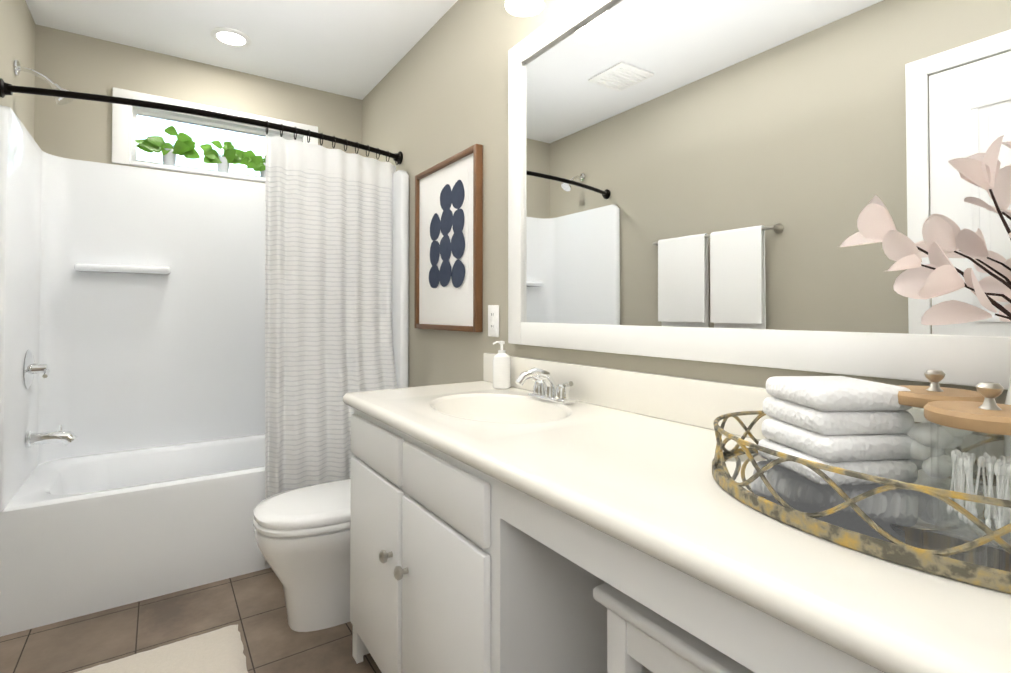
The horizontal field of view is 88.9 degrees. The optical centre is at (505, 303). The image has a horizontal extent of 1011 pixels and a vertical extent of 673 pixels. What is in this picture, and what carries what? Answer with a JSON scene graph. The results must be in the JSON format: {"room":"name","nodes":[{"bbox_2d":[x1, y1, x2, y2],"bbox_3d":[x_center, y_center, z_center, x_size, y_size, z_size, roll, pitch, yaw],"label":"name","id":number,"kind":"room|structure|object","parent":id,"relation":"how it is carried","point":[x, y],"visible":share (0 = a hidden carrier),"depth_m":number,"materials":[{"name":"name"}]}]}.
{"room":"bathroom","nodes":[
{"label":"bathroom","id":0,"kind":"room"},
{"bbox_2d":[0,0,34,138],"bbox_3d":[-1.151,-0.097,0.740,0.120,2.420,4.080,1,-1,-34],"label":"wall","id":1,"kind":"structure","parent":0,"point":[17,32],"depth_m":2.10,"materials":[{"name":"paint"}]},
{"bbox_2d":[0,78,402,164],"bbox_3d":[-1.143,-0.760,2.213,1.518,0.075,0.193,1,-1,-34],"label":"curtain rod","id":2,"kind":"object","parent":1,"relation":"attached to","point":[7,88],"visible":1,"depth_m":2.05,"materials":[{"name":"black metal"}]},
{"bbox_2d":[265,135,397,564],"bbox_3d":[-0.788,0.194,2.411,0.642,1.820,0.193,1,-1,-34],"label":"curtain","id":3,"kind":"object","parent":2,"relation":"hanging from","point":[328,282],"visible":0.67,"depth_m":2.33,"materials":[{"name":"white fabric"}]},
{"bbox_2d":[0,568,381,672],"bbox_3d":[-0.469,1.150,1.179,1.764,0.060,4.080,1,-1,-34],"label":"floor","id":4,"kind":"structure","parent":0,"point":[252,605],"depth_m":1.75,"materials":[{"name":"tile"}]},
{"bbox_2d":[74,624,247,672],"bbox_3d":[-0.931,1.111,1.326,0.528,0.021,0.828,1,-1,-34],"label":"rug","id":5,"kind":"object","parent":4,"relation":"on","point":[220,650],"visible":1,"depth_m":1.60,"materials":[{"name":"beige fabric"}]},
{"bbox_2d":[0,60,408,636],"bbox_3d":[-1.317,0.090,2.459,1.518,2.100,0.749,1,-1,-34],"label":"tub","id":6,"kind":"object","parent":4,"relation":"on","point":[132,384],"visible":0.83,"depth_m":2.40,"materials":[{"name":"plastic"}]},
{"bbox_2d":[253,478,350,631],"bbox_3d":[-0.541,0.762,1.968,0.765,0.741,0.472,1,-1,-34],"label":"toilet","id":7,"kind":"object","parent":4,"relation":"on","point":[302,536],"visible":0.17,"depth_m":1.76,"materials":[{"name":"ceramic"}]},
{"bbox_2d":[343,393,894,672],"bbox_3d":[0.350,0.714,0.821,0.566,0.800,2.316,1,-1,-34],"label":"bathroom vanity","id":8,"kind":"object","parent":4,"relation":"on","point":[520,519],"depth_m":1.03,"materials":[{"name":"white wood"}]},
{"bbox_2d":[343,381,1010,672],"bbox_3d":[0.354,0.295,0.838,0.547,0.038,2.328,1,-1,-34],"label":"countertop","id":9,"kind":"structure","parent":8,"relation":"on","point":[649,482],"depth_m":0.62,"materials":[{"name":"beige stone"}]},
{"bbox_2d":[493,341,510,388],"bbox_3d":[-0.015,0.209,1.769,0.067,0.161,0.062,1,-1,-34],"label":"soap dispenser","id":10,"kind":"object","parent":9,"relation":"on","point":[501,369],"visible":1,"depth_m":1.75,"materials":[{"name":"plastic"}]},
{"bbox_2d":[515,367,575,403],"bbox_3d":[0.093,0.236,1.492,0.152,0.100,0.208,1,-1,-34],"label":"faucet","id":11,"kind":"object","parent":9,"relation":"on","point":[545,391],"depth_m":1.50,"materials":[{"name":"silver metal"}]},
{"bbox_2d":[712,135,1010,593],"bbox_3d":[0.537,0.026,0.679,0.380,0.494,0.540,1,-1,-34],"label":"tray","id":12,"kind":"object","parent":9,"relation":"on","point":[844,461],"visible":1,"depth_m":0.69,"materials":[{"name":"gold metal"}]},
{"bbox_2d":[893,369,1010,547],"bbox_3d":[0.578,0.173,0.656,0.254,0.167,0.206,1,-1,-34],"label":"jar","id":13,"kind":"object","parent":12,"relation":"on","point":[959,413],"depth_m":0.61,"materials":[{"name":"clear glass"}]},
{"bbox_2d":[593,583,754,672],"bbox_3d":[0.449,0.782,0.698,0.379,0.660,0.554,1,-1,-34],"label":"stool","id":14,"kind":"object","parent":4,"relation":"on","point":[639,635],"visible":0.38,"depth_m":0.75,"materials":[{"name":"wood"}]},
{"bbox_2d":[34,24,361,182],"bbox_3d":[-1.567,-0.065,2.833,1.524,2.420,0.140,1,-1,-34],"label":"wall","id":15,"kind":"structure","parent":0,"point":[78,129],"depth_m":2.57,"materials":[{"name":"paint"}]},
{"bbox_2d":[112,87,317,182],"bbox_3d":[-1.539,-0.864,2.817,0.970,0.368,0.118,1,-1,-34],"label":"window","id":16,"kind":"structure","parent":15,"relation":"in","point":[124,133],"depth_m":2.67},
{"bbox_2d":[135,125,199,165],"bbox_3d":[-1.729,-0.804,2.646,0.280,0.202,0.103,1,-1,-34],"label":"plant","id":17,"kind":"object","parent":16,"relation":"on","point":[184,145],"visible":0.94,"depth_m":2.64,"materials":[{"name":"green plant"}]},
{"bbox_2d":[200,140,251,172],"bbox_3d":[-1.508,-0.787,2.780,0.253,0.172,0.127,1,-1,-34],"label":"plant","id":18,"kind":"object","parent":16,"relation":"on","point":[232,154],"visible":1,"depth_m":2.77,"materials":[{"name":"green plant"}]},
{"bbox_2d":[240,150,265,177],"bbox_3d":[-1.351,-0.778,2.908,0.271,0.156,0.088,1,-1,-34],"label":"plant","id":19,"kind":"object","parent":16,"relation":"on","point":[257,163],"visible":0.48,"depth_m":2.85,"materials":[{"name":"green plant"}]},
{"bbox_2d":[25,0,457,99],"bbox_3d":[-0.469,-1.350,1.217,1.764,0.100,4.080,1,-1,-34],"label":"ceiling","id":20,"kind":"structure","parent":0,"point":[359,49],"depth_m":2.42,"materials":[{"name":"paint"}]},
{"bbox_2d":[210,27,251,46],"bbox_3d":[-1.318,-1.275,2.477,0.176,0.010,0.176,1,-1,-34],"label":"recessed light","id":21,"kind":"object","parent":20,"relation":"in","point":[230,37],"visible":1,"depth_m":2.47,"materials":[{"name":"white plastic"}]},
{"bbox_2d":[362,0,1007,403],"bbox_3d":[0.214,-0.083,1.656,0.120,2.420,4.080,1,-1,-34],"label":"wall","id":22,"kind":"structure","parent":0,"point":[436,94],"depth_m":2.08,"materials":[{"name":"paint"}]},
{"bbox_2d":[414,144,482,331],"bbox_3d":[-0.261,-0.248,2.223,0.032,0.727,0.574,1,-1,-34],"label":"framed art","id":23,"kind":"object","parent":22,"relation":"attached to","point":[448,292],"visible":1,"depth_m":2.17,"materials":[{"name":"white paper"}]},
{"bbox_2d":[488,305,498,336],"bbox_3d":[-0.046,0.066,1.919,0.009,0.118,0.072,1,-1,-34],"label":"outlet","id":24,"kind":"object","parent":22,"relation":"attached to","point":[493,320],"visible":1,"depth_m":1.91,"materials":[{"name":"white plastic"}]},
{"bbox_2d":[505,0,543,16],"bbox_3d":[0.227,-0.986,1.354,0.205,0.204,0.740,1,-1,-34],"label":"sconce","id":25,"kind":"object","parent":22,"relation":"attached to","point":[523,8],"visible":1,"depth_m":1.57,"materials":[{"name":"white glass"}]},
{"bbox_2d":[483,353,1003,477],"bbox_3d":[0.573,0.226,0.986,0.020,0.106,2.328,1,-1,-34],"label":"backsplash","id":26,"kind":"structure","parent":22,"relation":"attached to","point":[690,401],"depth_m":1.28,"materials":[{"name":"beige stone"}]},
{"bbox_2d":[508,0,1010,389],"bbox_3d":[0.575,-0.388,0.988,0.024,1.034,2.000,1,-1,-34],"label":"mirror","id":27,"kind":"object","parent":22,"relation":"attached to","point":[702,180],"visible":1,"depth_m":1.07,"materials":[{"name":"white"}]}
]}

